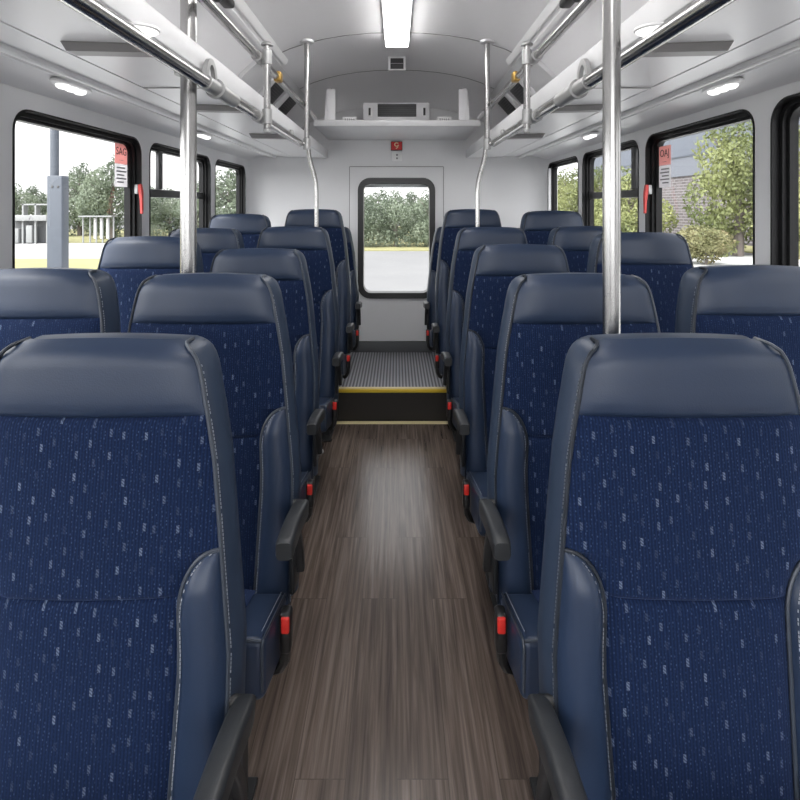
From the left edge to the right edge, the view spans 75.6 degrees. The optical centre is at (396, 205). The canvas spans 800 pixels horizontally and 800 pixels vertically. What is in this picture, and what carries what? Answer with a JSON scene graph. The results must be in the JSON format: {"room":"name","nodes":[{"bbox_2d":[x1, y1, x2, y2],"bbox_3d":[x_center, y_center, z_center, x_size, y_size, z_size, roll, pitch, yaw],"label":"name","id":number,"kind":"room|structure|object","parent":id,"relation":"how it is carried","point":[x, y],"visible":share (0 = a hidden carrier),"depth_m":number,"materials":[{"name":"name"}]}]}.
{"room":"vehicle interior","nodes":[
{"label":"vehicle interior","id":0,"kind":"room"},
{"bbox_2d":[0,82,244,268],"bbox_3d":[-1.235,0.530,1.256,0.070,1.860,6.053,0,0,0],"label":"wall","id":1,"kind":"structure","parent":0,"point":[13,100],"depth_m":1.82,"materials":[{"name":"plastic"}]},
{"bbox_2d":[12,109,143,267],"bbox_3d":[-1.218,0.113,2.015,0.096,0.854,0.809,0,0,0],"label":"window","id":2,"kind":"structure","parent":1,"relation":"in","point":[128,152],"depth_m":2.31,"materials":[{"name":"black metal"}]},
{"bbox_2d":[116,167,125,182],"bbox_3d":[-1.246,-0.140,2.332,0.001,0.070,0.082,0,0,0],"label":"print","id":3,"kind":"object","parent":2,"relation":"attached to","point":[120,171],"depth_m":2.33,"materials":[{"name":"grey"}]},
{"bbox_2d":[149,143,210,235],"bbox_3d":[-1.232,0.113,2.910,0.069,0.854,0.819,0,0,0],"label":"window","id":4,"kind":"structure","parent":1,"relation":"in","point":[204,194],"depth_m":2.89,"materials":[{"name":"black metal"}]},
{"bbox_2d":[215,159,245,214],"bbox_3d":[-1.232,0.113,3.740,0.069,0.854,0.679,0,0,0],"label":"window","id":5,"kind":"structure","parent":1,"relation":"in","point":[239,169],"depth_m":4.05,"materials":[{"name":"black metal"}]},
{"bbox_2d":[0,42,275,157],"bbox_3d":[-0.995,-0.401,1.254,0.022,0.022,5.907,0,0,0],"label":"trim","id":6,"kind":"structure","parent":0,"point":[4,48],"depth_m":1.70,"materials":[{"name":"white plastic"}]},
{"bbox_2d":[248,424,538,799],"bbox_3d":[0.000,1.450,1.256,2.540,0.100,6.013,0,0,0],"label":"floor","id":7,"kind":"structure","parent":0,"point":[393,685],"depth_m":1.61,"materials":[{"name":"laminate"}]},
{"bbox_2d":[0,268,120,350],"bbox_3d":[-0.969,0.782,1.227,0.457,1.235,0.416,0,0,0],"label":"seat","id":8,"kind":"object","parent":7,"relation":"on","point":[34,302],"visible":0.28,"depth_m":1.33,"materials":[{"name":"blue leather"}]},
{"bbox_2d":[0,333,255,799],"bbox_3d":[-0.472,0.813,0.742,0.489,1.174,0.446,0,0,0],"label":"seat","id":9,"kind":"object","parent":7,"relation":"on","point":[123,624],"visible":1,"depth_m":0.83,"materials":[{"name":"blue fabric"}]},
{"bbox_2d":[97,236,203,332],"bbox_3d":[-1.002,0.760,1.882,0.457,1.280,0.506,0,0,0],"label":"seat","id":10,"kind":"object","parent":7,"relation":"on","point":[129,261],"visible":0.13,"depth_m":2.02,"materials":[{"name":"blue leather"}]},
{"bbox_2d":[174,0,202,272],"bbox_3d":[-0.600,0.247,1.485,0.099,2.305,0.099,0,0,0],"label":"pole","id":11,"kind":"object","parent":7,"relation":"on","point":[188,8],"visible":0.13,"depth_m":1.47,"materials":[{"name":"silver metal"}]},
{"bbox_2d":[168,228,243,272],"bbox_3d":[-1.002,0.755,2.462,0.457,1.288,0.506,0,0,0],"label":"seat","id":12,"kind":"object","parent":7,"relation":"on","point":[210,241],"visible":0.07,"depth_m":2.61,"materials":[{"name":"blue leather"}]},
{"bbox_2d":[127,272,308,799],"bbox_3d":[-0.466,0.788,1.227,0.489,1.222,0.416,0,0,0],"label":"seat","id":13,"kind":"object","parent":7,"relation":"on","point":[242,315],"visible":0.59,"depth_m":1.30,"materials":[{"name":"fabric"}]},
{"bbox_2d":[245,594,285,699],"bbox_3d":[-0.486,0.954,1.129,0.448,0.182,0.217,0,0,0],"label":"seat cushion","id":14,"kind":"object","parent":13,"relation":"on","point":[264,612],"depth_m":1.08,"materials":[{"name":"blue leather"}]},
{"bbox_2d":[208,214,270,247],"bbox_3d":[-1.002,0.724,3.062,0.457,1.351,0.486,0,0,0],"label":"seat","id":15,"kind":"object","parent":7,"relation":"on","point":[250,226],"visible":0.11,"depth_m":3.20,"materials":[{"name":"blue leather"}]},
{"bbox_2d":[210,248,324,522],"bbox_3d":[-0.524,0.785,1.892,0.489,1.230,0.526,0,0,0],"label":"seat","id":16,"kind":"object","parent":7,"relation":"on","point":[288,267],"visible":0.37,"depth_m":2.04,"materials":[{"name":"fabric"}]},
{"bbox_2d":[301,472,310,498],"bbox_3d":[-0.545,1.024,1.789,0.448,0.194,0.318,0,0,0],"label":"seat cushion","id":17,"kind":"object","parent":16,"relation":"on","point":[305,476],"depth_m":1.80,"materials":[{"name":"blue leather"}]},
{"bbox_2d":[257,226,343,497],"bbox_3d":[-0.522,0.754,2.597,0.489,1.291,0.516,0,0,0],"label":"seat","id":18,"kind":"object","parent":7,"relation":"on","point":[313,242],"visible":0.43,"depth_m":2.72,"materials":[{"name":"blue leather"}]},
{"bbox_2d":[319,397,332,431],"bbox_3d":[-0.543,1.004,2.491,0.448,0.193,0.303,0,0,0],"label":"seat cushion","id":19,"kind":"object","parent":18,"relation":"on","point":[326,403],"depth_m":2.43,"materials":[{"name":"fabric"}]},
{"bbox_2d":[300,38,323,454],"bbox_3d":[-0.485,0.231,2.930,0.137,2.337,0.084,0,0,0],"label":"pole","id":20,"kind":"object","parent":7,"relation":"on","point":[306,42],"visible":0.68,"depth_m":2.92,"materials":[{"name":"silver metal"}]},
{"bbox_2d":[285,209,354,441],"bbox_3d":[-0.520,0.710,3.282,0.489,1.379,0.486,0,0,0],"label":"seat","id":21,"kind":"object","parent":7,"relation":"on","point":[331,221],"visible":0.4,"depth_m":3.40,"materials":[{"name":"blue leather"}]},
{"bbox_2d":[341,355,345,374],"bbox_3d":[-0.541,0.974,3.173,0.448,0.192,0.266,0,0,0],"label":"seat cushion","id":22,"kind":"object","parent":21,"relation":"on","point":[343,363],"depth_m":3.07,"materials":[{"name":"blue leather"}]},
{"bbox_2d":[336,352,447,423],"bbox_3d":[0.000,1.292,3.761,2.400,0.216,0.904,0,0,0],"label":"step","id":23,"kind":"structure","parent":7,"relation":"on","point":[379,387],"depth_m":3.35,"materials":[{"name":"black rubber"}]},
{"bbox_2d":[342,227,361,375],"bbox_3d":[-0.507,0.671,3.822,0.489,1.034,0.466,0,0,0],"label":"seat","id":24,"kind":"object","parent":23,"relation":"on","point":[356,304],"visible":0.24,"depth_m":3.90,"materials":[{"name":"blue leather"}]},
{"bbox_2d":[423,227,442,375],"bbox_3d":[0.443,0.671,3.822,0.489,1.034,0.466,0,0,0],"label":"seat","id":25,"kind":"object","parent":23,"relation":"on","point":[429,305],"visible":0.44,"depth_m":3.90,"materials":[{"name":"blue leather"}]},
{"bbox_2d":[431,209,501,441],"bbox_3d":[0.468,0.710,3.282,0.489,1.379,0.486,0,0,0],"label":"seat","id":26,"kind":"object","parent":7,"relation":"on","point":[454,221],"visible":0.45,"depth_m":3.40,"materials":[{"name":"blue leather"}]},
{"bbox_2d":[439,355,443,374],"bbox_3d":[0.488,0.974,3.173,0.448,0.192,0.266,0,0,0],"label":"seat cushion","id":27,"kind":"object","parent":26,"relation":"on","point":[441,364],"depth_m":3.13,"materials":[{"name":"blue leather"}]},
{"bbox_2d":[441,227,527,430],"bbox_3d":[0.475,0.755,2.597,0.489,1.288,0.516,0,0,0],"label":"seat","id":28,"kind":"object","parent":7,"relation":"on","point":[469,239],"visible":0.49,"depth_m":2.73,"materials":[{"name":"blue leather"}]},
{"bbox_2d":[451,397,458,428],"bbox_3d":[0.496,1.004,2.491,0.448,0.193,0.303,0,0,0],"label":"seat cushion","id":29,"kind":"object","parent":28,"relation":"on","point":[454,400],"depth_m":2.50,"materials":[{"name":"blue leather"}]},
{"bbox_2d":[475,38,493,226],"bbox_3d":[0.485,0.231,2.930,0.137,2.337,0.084,0,0,0],"label":"pole","id":30,"kind":"object","parent":7,"relation":"on","point":[487,42],"visible":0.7,"depth_m":2.92,"materials":[{"name":"silver metal"}]},
{"bbox_2d":[453,244,569,607],"bbox_3d":[0.463,0.776,1.892,0.489,1.247,0.526,0,0,0],"label":"seat","id":31,"kind":"object","parent":7,"relation":"on","point":[494,267],"visible":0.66,"depth_m":2.02,"materials":[{"name":"blue leather"}]},
{"bbox_2d":[466,472,486,536],"bbox_3d":[0.483,1.024,1.788,0.448,0.194,0.316,0,0,0],"label":"seat cushion","id":32,"kind":"object","parent":31,"relation":"on","point":[476,482],"depth_m":1.77,"materials":[{"name":"fabric"}]},
{"bbox_2d":[520,211,583,244],"bbox_3d":[0.989,0.714,3.062,0.457,1.371,0.486,0,0,0],"label":"seat","id":33,"kind":"object","parent":7,"relation":"on","point":[537,226],"visible":0.12,"depth_m":3.20,"materials":[{"name":"blue leather"}]},
{"bbox_2d":[479,272,659,799],"bbox_3d":[0.450,0.788,1.227,0.489,1.222,0.416,0,0,0],"label":"seat","id":34,"kind":"object","parent":7,"relation":"on","point":[544,314],"visible":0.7,"depth_m":1.30,"materials":[{"name":"fabric"}]},
{"bbox_2d":[501,594,538,699],"bbox_3d":[0.470,0.954,1.129,0.448,0.182,0.217,0,0,0],"label":"seat cushion","id":35,"kind":"object","parent":34,"relation":"on","point":[519,611],"depth_m":1.08,"materials":[{"name":"blue leather"}]},
{"bbox_2d":[547,226,621,272],"bbox_3d":[0.989,0.750,2.462,0.457,1.298,0.506,0,0,0],"label":"seat","id":36,"kind":"object","parent":7,"relation":"on","point":[575,241],"visible":0.09,"depth_m":2.60,"materials":[{"name":"blue leather"}]},
{"bbox_2d":[602,0,620,333],"bbox_3d":[0.412,0.221,0.992,0.073,2.356,0.073,0,0,0],"label":"pole","id":37,"kind":"object","parent":7,"relation":"on","point":[611,9],"visible":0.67,"depth_m":0.98,"materials":[{"name":"silver metal"}]},
{"bbox_2d":[587,232,693,332],"bbox_3d":[0.989,0.752,1.882,0.457,1.296,0.506,0,0,0],"label":"seat","id":38,"kind":"object","parent":7,"relation":"on","point":[661,260],"visible":0.13,"depth_m":2.02,"materials":[{"name":"blue leather"}]},
{"bbox_2d":[528,333,799,799],"bbox_3d":[0.456,0.813,0.742,0.489,1.174,0.446,0,0,0],"label":"seat","id":39,"kind":"object","parent":7,"relation":"on","point":[668,627],"visible":1,"depth_m":0.83,"materials":[{"name":"blue fabric"}]},
{"bbox_2d":[675,265,799,394],"bbox_3d":[0.974,0.778,1.227,0.457,1.244,0.416,0,0,0],"label":"seat","id":40,"kind":"object","parent":7,"relation":"on","point":[750,301],"visible":0.18,"depth_m":1.32,"materials":[{"name":"blue leather"}]},
{"bbox_2d":[245,108,550,227],"bbox_3d":[0.000,0.150,4.188,2.540,2.500,0.210,0,0,0],"label":"wall","id":41,"kind":"structure","parent":0,"point":[512,187],"depth_m":4.21,"materials":[{"name":"plastic"}]},
{"bbox_2d":[351,341,434,351],"bbox_3d":[0.000,1.145,4.201,1.400,0.086,0.022,0,0,0],"label":"baseboard","id":42,"kind":"structure","parent":41,"relation":"attached to","point":[363,346],"depth_m":4.19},
{"bbox_2d":[349,166,443,340],"bbox_3d":[-0.004,0.388,4.233,0.772,1.424,0.100,0,0,0],"label":"door","id":43,"kind":"structure","parent":41,"relation":"in","point":[385,315],"depth_m":4.20,"materials":[{"name":"grey metal"}]},
{"bbox_2d":[391,141,401,150],"bbox_3d":[-0.003,-0.488,4.193,0.094,0.074,0.036,0,0,0],"label":"sign","id":44,"kind":"object","parent":41,"relation":"attached to","point":[395,145],"visible":1,"depth_m":4.18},
{"bbox_2d":[314,120,479,139],"bbox_3d":[0.000,-0.558,3.839,1.120,0.040,0.742,0,0,0],"label":"shelf","id":45,"kind":"object","parent":41,"relation":"attached to","point":[331,129],"visible":1,"depth_m":3.64,"materials":[{"name":"plastic"}]},
{"bbox_2d":[325,88,334,119],"bbox_3d":[-0.466,-0.723,3.730,0.072,0.289,0.300,0,0,0],"label":"bracket","id":46,"kind":"object","parent":45,"relation":"on","point":[330,93],"visible":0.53,"depth_m":3.59,"materials":[{"name":"white plastic"}]},
{"bbox_2d":[363,103,429,119],"bbox_3d":[-0.005,-0.677,3.985,0.500,0.200,0.250,0,0,0],"label":"air conditioning unit","id":47,"kind":"object","parent":45,"relation":"on","point":[371,111],"visible":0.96,"depth_m":3.87,"materials":[{"name":"white plastic"}]},
{"bbox_2d":[378,104,415,116],"bbox_3d":[0.000,-0.717,3.869,0.290,0.095,0.006,0,0,0],"label":"grille","id":48,"kind":"object","parent":47,"relation":"attached to","point":[384,110],"depth_m":3.87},
{"bbox_2d":[459,88,468,119],"bbox_3d":[0.466,-0.723,3.730,0.072,0.289,0.300,0,0,0],"label":"bracket","id":49,"kind":"object","parent":45,"relation":"on","point":[463,93],"visible":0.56,"depth_m":3.59,"materials":[{"name":"white plastic"}]},
{"bbox_2d":[518,40,799,157],"bbox_3d":[0.995,-0.401,1.254,0.022,0.022,5.907,0,0,0],"label":"trim","id":50,"kind":"structure","parent":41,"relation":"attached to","point":[794,46],"depth_m":1.67,"materials":[{"name":"white plastic"}]},
{"bbox_2d":[0,0,799,157],"bbox_3d":[0.000,-0.720,1.252,2.203,0.660,5.905,0,0,0],"label":"ceiling","id":51,"kind":"structure","parent":0,"point":[287,22],"depth_m":2.87,"materials":[{"name":"plastic"}]},
{"bbox_2d":[0,54,264,158],"bbox_3d":[-1.099,-0.403,1.254,0.199,0.058,5.909,0,0,0],"label":"panel","id":52,"kind":"object","parent":51,"relation":"attached to","point":[14,73],"visible":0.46,"depth_m":1.98,"materials":[{"name":"plastic"}]},
{"bbox_2d":[49,77,91,94],"bbox_3d":[-1.085,-0.393,1.720,0.075,0.028,0.197,0,0,0],"label":"light","id":53,"kind":"object","parent":52,"relation":"attached to","point":[60,83],"visible":0.98,"depth_m":1.68,"materials":[{"name":"white plastic"}]},
{"bbox_2d":[0,20,290,156],"bbox_3d":[-0.920,-0.409,1.254,0.129,0.025,5.909,0,0,0],"label":"panel","id":54,"kind":"object","parent":51,"relation":"attached to","point":[10,35],"visible":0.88,"depth_m":1.58,"materials":[{"name":"plastic"}]},
{"bbox_2d":[0,0,327,157],"bbox_3d":[-0.706,-0.412,1.256,0.292,0.089,5.873,0,0,0],"label":"luggage rack","id":55,"kind":"object","parent":54,"relation":"attached to","point":[53,22],"visible":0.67,"depth_m":1.36,"materials":[{"name":"white plastic"}]},
{"bbox_2d":[130,22,159,36],"bbox_3d":[-0.553,-0.380,1.120,0.072,0.015,0.072,0,0,0],"label":"dome light","id":56,"kind":"object","parent":55,"relation":"attached to","point":[151,30],"visible":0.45,"depth_m":1.10,"materials":[{"name":"white plastic"}]},
{"bbox_2d":[58,0,316,146],"bbox_3d":[-0.531,-0.466,1.010,0.088,0.359,4.820,0,0,0],"label":"handrail","id":57,"kind":"object","parent":55,"relation":"attached to","point":[94,10],"visible":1,"depth_m":1.50,"materials":[{"name":"silver metal"}]},
{"bbox_2d":[213,0,287,65],"bbox_3d":[-0.694,-0.837,0.965,0.068,0.096,4.330,0,0,0],"label":"channel","id":58,"kind":"object","parent":51,"relation":"attached to","point":[240,11],"visible":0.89,"depth_m":2.43,"materials":[{"name":"white plastic"}]},
{"bbox_2d":[238,56,303,114],"bbox_3d":[-0.840,-0.707,3.455,0.279,0.301,1.190,0,0,0],"label":"pod","id":59,"kind":"object","parent":51,"relation":"attached to","point":[252,75],"visible":0.35,"depth_m":3.24,"materials":[{"name":"grey plastic"}]},
{"bbox_2d":[263,82,283,103],"bbox_3d":[-0.817,-0.718,3.360,0.114,0.125,0.235,0,0,0],"label":"vent grille","id":60,"kind":"object","parent":59,"relation":"attached to","point":[276,90],"depth_m":3.36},
{"bbox_2d":[278,96,295,114],"bbox_3d":[-0.817,-0.718,3.780,0.114,0.125,0.235,0,0,0],"label":"vent grille","id":61,"kind":"object","parent":59,"relation":"attached to","point":[288,103],"depth_m":3.75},
{"bbox_2d":[382,0,411,46],"bbox_3d":[0.000,-0.967,1.150,0.146,0.058,3.840,0,0,0],"label":"ceiling light","id":62,"kind":"object","parent":51,"relation":"attached to","point":[396,13],"visible":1,"depth_m":2.64,"materials":[{"name":"white plastic"}]},
{"bbox_2d":[388,56,405,70],"bbox_3d":[0.000,-0.956,3.516,0.116,0.096,0.148,0,0,0],"label":"air vent","id":63,"kind":"object","parent":51,"relation":"attached to","point":[396,63],"visible":1,"depth_m":3.44,"materials":[{"name":"white plastic"}]},
{"bbox_2d":[300,70,493,88],"bbox_3d":[0.000,-0.902,3.790,1.602,0.199,0.006,0,0,0],"label":"seam","id":64,"kind":"structure","parent":51,"relation":"attached to","point":[374,70],"depth_m":3.79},
{"bbox_2d":[282,32,511,52],"bbox_3d":[0.000,-0.902,2.970,1.602,0.199,0.006,0,0,0],"label":"seam","id":65,"kind":"structure","parent":51,"relation":"attached to","point":[382,32],"depth_m":2.97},
{"bbox_2d":[490,56,555,115],"bbox_3d":[0.840,-0.707,3.455,0.279,0.301,1.190,0,0,0],"label":"pod","id":66,"kind":"object","parent":51,"relation":"attached to","point":[541,75],"visible":0.42,"depth_m":3.24,"materials":[{"name":"grey plastic"}]},
{"bbox_2d":[498,96,515,114],"bbox_3d":[0.817,-0.718,3.780,0.114,0.125,0.235,0,0,0],"label":"vent grille","id":67,"kind":"object","parent":66,"relation":"attached to","point":[505,103],"depth_m":3.75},
{"bbox_2d":[510,82,530,103],"bbox_3d":[0.817,-0.718,3.360,0.114,0.125,0.235,0,0,0],"label":"vent grille","id":68,"kind":"object","parent":66,"relation":"attached to","point":[517,90],"depth_m":3.36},
{"bbox_2d":[506,0,580,65],"bbox_3d":[0.694,-0.837,0.965,0.068,0.096,4.330,0,0,0],"label":"channel","id":69,"kind":"object","parent":51,"relation":"attached to","point":[553,11],"visible":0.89,"depth_m":2.43,"materials":[{"name":"white plastic"}]},
{"bbox_2d":[503,18,799,156],"bbox_3d":[0.920,-0.409,1.254,0.129,0.025,5.909,0,0,0],"label":"panel","id":70,"kind":"object","parent":51,"relation":"attached to","point":[788,33],"visible":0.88,"depth_m":1.56,"materials":[{"name":"plastic"}]},
{"bbox_2d":[466,0,799,157],"bbox_3d":[0.706,-0.412,1.256,0.292,0.089,5.873,0,0,0],"label":"luggage rack","id":71,"kind":"object","parent":70,"relation":"attached to","point":[740,22],"visible":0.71,"depth_m":1.37,"materials":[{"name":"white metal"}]},
{"bbox_2d":[477,0,735,146],"bbox_3d":[0.531,-0.466,1.010,0.088,0.359,4.820,0,0,0],"label":"handrail","id":72,"kind":"object","parent":71,"relation":"attached to","point":[699,10],"visible":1,"depth_m":1.52,"materials":[{"name":"silver metal"}]},
{"bbox_2d":[634,22,663,36],"bbox_3d":[0.553,-0.380,1.120,0.072,0.015,0.072,0,0,0],"label":"dome light","id":73,"kind":"object","parent":71,"relation":"attached to","point":[642,30],"visible":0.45,"depth_m":1.10,"materials":[{"name":"white plastic"}]},
{"bbox_2d":[529,52,799,158],"bbox_3d":[1.099,-0.403,1.254,0.199,0.058,5.909,0,0,0],"label":"panel","id":74,"kind":"object","parent":51,"relation":"attached to","point":[784,71],"visible":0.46,"depth_m":1.95,"materials":[{"name":"plastic"}]},
{"bbox_2d":[581,131,598,139],"bbox_3d":[1.085,-0.393,2.900,0.075,0.028,0.197,0,0,0],"label":"light","id":75,"kind":"object","parent":74,"relation":"attached to","point":[589,135],"visible":0.98,"depth_m":2.85,"materials":[{"name":"white plastic"}]},
{"bbox_2d":[702,77,744,94],"bbox_3d":[1.085,-0.393,1.720,0.075,0.028,0.197,0,0,0],"label":"light","id":76,"kind":"object","parent":74,"relation":"attached to","point":[732,83],"visible":0.98,"depth_m":1.68,"materials":[{"name":"white plastic"}]},
{"bbox_2d":[549,80,799,264],"bbox_3d":[1.235,0.530,1.256,0.070,1.860,6.053,0,0,0],"label":"wall","id":77,"kind":"structure","parent":0,"point":[761,106],"depth_m":1.72,"materials":[{"name":"plastic"}]},
{"bbox_2d":[548,156,578,212],"bbox_3d":[1.232,0.101,3.755,0.069,0.877,0.689,0,0,0],"label":"window","id":78,"kind":"structure","parent":77,"relation":"in","point":[554,166],"depth_m":4.07,"materials":[{"name":"metal"}]},
{"bbox_2d":[582,140,638,231],"bbox_3d":[1.232,0.101,2.950,0.069,0.877,0.779,0,0,0],"label":"window","id":79,"kind":"structure","parent":77,"relation":"in","point":[588,194],"depth_m":3.27,"materials":[{"name":"black metal"}]},
{"bbox_2d":[643,109,754,264],"bbox_3d":[1.218,0.101,2.110,0.096,0.877,0.759,0,0,0],"label":"window","id":80,"kind":"structure","parent":77,"relation":"in","point":[657,176],"depth_m":2.41,"materials":[{"name":"black rubber"}]},
{"bbox_2d":[660,168,668,183],"bbox_3d":[1.246,-0.140,2.401,0.001,0.070,0.082,0,0,0],"label":"print","id":81,"kind":"object","parent":80,"relation":"attached to","point":[664,172],"depth_m":2.40,"materials":[{"name":"grey"}]},
{"bbox_2d":[770,93,799,265],"bbox_3d":[1.232,0.101,1.238,0.069,0.877,0.834,0,0,0],"label":"window","id":82,"kind":"structure","parent":77,"relation":"in","point":[784,124],"depth_m":1.63,"materials":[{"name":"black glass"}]},
{"label":"outside","id":83,"kind":"structure","parent":0,"visible":0},
{"bbox_2d":[70,216,752,290],"bbox_3d":[0.000,2.500,40.000,260.000,0.200,200.000,0,0,0],"label":"ground","id":84,"kind":"structure","parent":83,"point":[383,270],"depth_m":19.20,"materials":[{"name":"concrete"}]},
{"bbox_2d":[15,258,99,268],"bbox_3d":[-35.250,2.380,16.000,49.500,0.080,14.000,0,0,0],"label":"lawn","id":85,"kind":"structure","parent":84,"relation":"on","point":[85,263],"depth_m":21.00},
{"bbox_2d":[69,229,167,242],"bbox_3d":[-39.000,2.380,42.750,62.000,0.080,18.500,0,0,0],"label":"lawn","id":86,"kind":"structure","parent":84,"relation":"on","point":[72,239],"depth_m":38.33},
{"bbox_2d":[15,183,40,214],"bbox_3d":[-31.862,0.307,41.959,4.503,4.859,4.698,0,0,0],"label":"tree","id":87,"kind":"object","parent":86,"relation":"on","point":[18,210],"visible":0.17,"depth_m":42.16,"materials":[{"name":"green plant"}]},
{"bbox_2d":[18,184,46,214],"bbox_3d":[-32.431,0.346,46.928,3.549,4.691,4.456,0,0,14],"label":"tree","id":88,"kind":"object","parent":86,"relation":"on","point":[43,208],"visible":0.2,"depth_m":46.68,"materials":[{"name":"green plant"}]},
{"bbox_2d":[45,162,114,235],"bbox_3d":[-24.942,-0.352,40.836,4.917,6.406,4.670,0,0,-35],"label":"tree","id":89,"kind":"object","parent":86,"relation":"on","point":[73,186],"visible":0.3,"depth_m":40.42,"materials":[{"name":"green plant"}]},
{"bbox_2d":[75,154,123,238],"bbox_3d":[-20.769,-0.478,37.298,4.458,6.610,3.557,0,0,-44],"label":"tree","id":90,"kind":"object","parent":86,"relation":"on","point":[103,201],"visible":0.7,"depth_m":36.35,"materials":[{"name":"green plant"}]},
{"bbox_2d":[151,187,179,235],"bbox_3d":[-17.701,0.597,40.220,4.049,4.164,3.846,0,0,-4],"label":"tree","id":91,"kind":"object","parent":86,"relation":"on","point":[164,216],"visible":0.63,"depth_m":39.29,"materials":[{"name":"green plant"}]},
{"bbox_2d":[173,181,218,227],"bbox_3d":[-13.844,0.438,37.024,3.437,4.478,4.258,0,0,0],"label":"tree","id":92,"kind":"object","parent":86,"relation":"on","point":[175,210],"visible":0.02,"depth_m":35.92,"materials":[{"name":"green plant"}]},
{"bbox_2d":[197,169,235,223],"bbox_3d":[-10.795,0.009,33.893,4.670,5.552,4.917,0,0,42],"label":"tree","id":93,"kind":"object","parent":86,"relation":"on","point":[228,199],"visible":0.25,"depth_m":33.47,"materials":[{"name":"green plant"}]},
{"bbox_2d":[364,226,428,250],"bbox_3d":[0.500,2.380,43.750,17.000,0.080,32.500,0,0,0],"label":"lawn","id":94,"kind":"structure","parent":84,"relation":"on","point":[412,247],"depth_m":29.09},
{"bbox_2d":[364,191,382,246],"bbox_3d":[-2.206,0.868,29.937,2.914,3.523,3.065,0,0,0],"label":"tree","id":95,"kind":"object","parent":94,"relation":"on","point":[369,237],"visible":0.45,"depth_m":29.29,"materials":[{"name":"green plant"}]},
{"bbox_2d":[366,188,397,241],"bbox_3d":[-1.017,0.712,34.289,3.268,3.838,2.602,0,0,35],"label":"tree","id":96,"kind":"object","parent":94,"relation":"on","point":[378,199],"visible":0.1,"depth_m":33.77,"materials":[{"name":"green plant"}]},
{"bbox_2d":[372,189,420,246],"bbox_3d":[-0.102,0.842,30.105,2.931,3.591,2.822,0,0,0],"label":"tree","id":97,"kind":"object","parent":94,"relation":"on","point":[394,215],"visible":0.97,"depth_m":29.57,"materials":[{"name":"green plant"}]},
{"bbox_2d":[398,189,428,242],"bbox_3d":[1.289,0.758,33.711,3.268,3.732,2.602,0,0,-25],"label":"tree","id":98,"kind":"object","parent":94,"relation":"on","point":[409,198],"visible":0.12,"depth_m":33.63,"materials":[{"name":"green plant"}]},
{"bbox_2d":[407,190,428,246],"bbox_3d":[2.178,0.733,29.886,3.037,3.844,2.884,0,0,-31],"label":"tree","id":99,"kind":"object","parent":94,"relation":"on","point":[424,209],"visible":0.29,"depth_m":29.70,"materials":[{"name":"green plant"}]},
{"bbox_2d":[557,164,601,225],"bbox_3d":[10.621,0.109,31.055,3.696,5.194,3.569,0,0,0],"label":"tree","id":100,"kind":"object","parent":84,"relation":"on","point":[569,194],"visible":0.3,"depth_m":30.37,"materials":[{"name":"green plant"}]},
{"bbox_2d":[594,165,634,225],"bbox_3d":[14.881,-0.161,36.920,4.032,5.817,4.348,0,0,0],"label":"tree","id":101,"kind":"object","parent":84,"relation":"on","point":[596,182],"visible":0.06,"depth_m":36.84,"materials":[{"name":"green plant"}]},
{"bbox_2d":[594,166,678,232],"bbox_3d":[12.163,0.274,26.909,4.419,4.823,4.100,0,0,35],"label":"tree","id":102,"kind":"object","parent":84,"relation":"on","point":[629,206],"visible":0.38,"depth_m":26.25,"materials":[{"name":"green plant"}]},
{"bbox_2d":[594,118,799,245],"bbox_3d":[25.950,-3.600,36.000,9.800,12.000,46.200,0,0,0],"label":"brick building","id":103,"kind":"structure","parent":84,"relation":"on","point":[683,164],"depth_m":38.13,"materials":[{"name":"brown brick"}]},
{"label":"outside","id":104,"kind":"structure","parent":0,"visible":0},
{"bbox_3d":[-6.400,2.395,12.000,8.000,0.030,24.000,0,0,0],"label":"apron","id":105,"kind":"object","parent":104,"visible":0},
{"bbox_2d":[47,129,68,267],"bbox_3d":[-8.869,-2.250,13.492,0.400,9.200,0.315,0,0,0],"label":"post","id":106,"kind":"object","parent":105,"relation":"on","point":[57,186],"visible":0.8,"depth_m":13.35,"materials":[{"name":"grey metal"}]},
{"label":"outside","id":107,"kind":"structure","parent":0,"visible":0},
{"bbox_2d":[692,255,799,266],"bbox_3d":[10.150,2.395,12.000,15.500,0.030,26.000,0,0,0],"label":"ground","id":108,"kind":"structure","parent":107,"point":[746,259],"depth_m":22.13,"materials":[{"name":"concrete"}]},
{"bbox_2d":[676,224,735,263],"bbox_3d":[12.350,1.564,21.072,2.206,1.665,2.331,0,0,-38],"label":"shrub","id":109,"kind":"object","parent":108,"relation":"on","point":[698,242],"visible":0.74,"depth_m":20.71,"materials":[{"name":"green plant"}]},
{"bbox_2d":[682,121,752,256],"bbox_3d":[16.157,-0.932,24.587,5.313,7.582,4.403,0,0,0],"label":"tree","id":110,"kind":"object","parent":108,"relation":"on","point":[736,181],"visible":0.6,"depth_m":23.95,"materials":[{"name":"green plant"}]},
{"bbox_2d":[751,119,799,255],"bbox_3d":[14.333,-0.271,17.538,3.826,6.081,4.124,0,0,43],"label":"tree","id":111,"kind":"object","parent":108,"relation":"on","point":[799,119],"visible":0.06,"depth_m":17.42,"materials":[{"name":"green plant"}]},
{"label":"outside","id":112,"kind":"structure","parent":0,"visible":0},
{"bbox_2d":[15,243,104,257],"bbox_3d":[-40.000,2.395,28.300,59.000,0.030,10.000,0,0,0],"label":"road","id":113,"kind":"structure","parent":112,"point":[27,250],"depth_m":27.60,"materials":[{"name":"concrete"}]},
{"bbox_2d":[15,204,46,243],"bbox_3d":[-23.343,1.115,33.115,2.600,2.530,1.370,0,0,0],"label":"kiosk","id":114,"kind":"object","parent":113,"relation":"on","point":[28,228],"visible":0.66,"depth_m":32.69,"materials":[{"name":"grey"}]},
{"bbox_2d":[78,216,116,242],"bbox_3d":[-19.122,1.500,33.000,2.100,1.760,0.700,0,0,0],"label":"fence","id":115,"kind":"object","parent":113,"relation":"on","point":[102,218],"visible":0.93,"depth_m":32.98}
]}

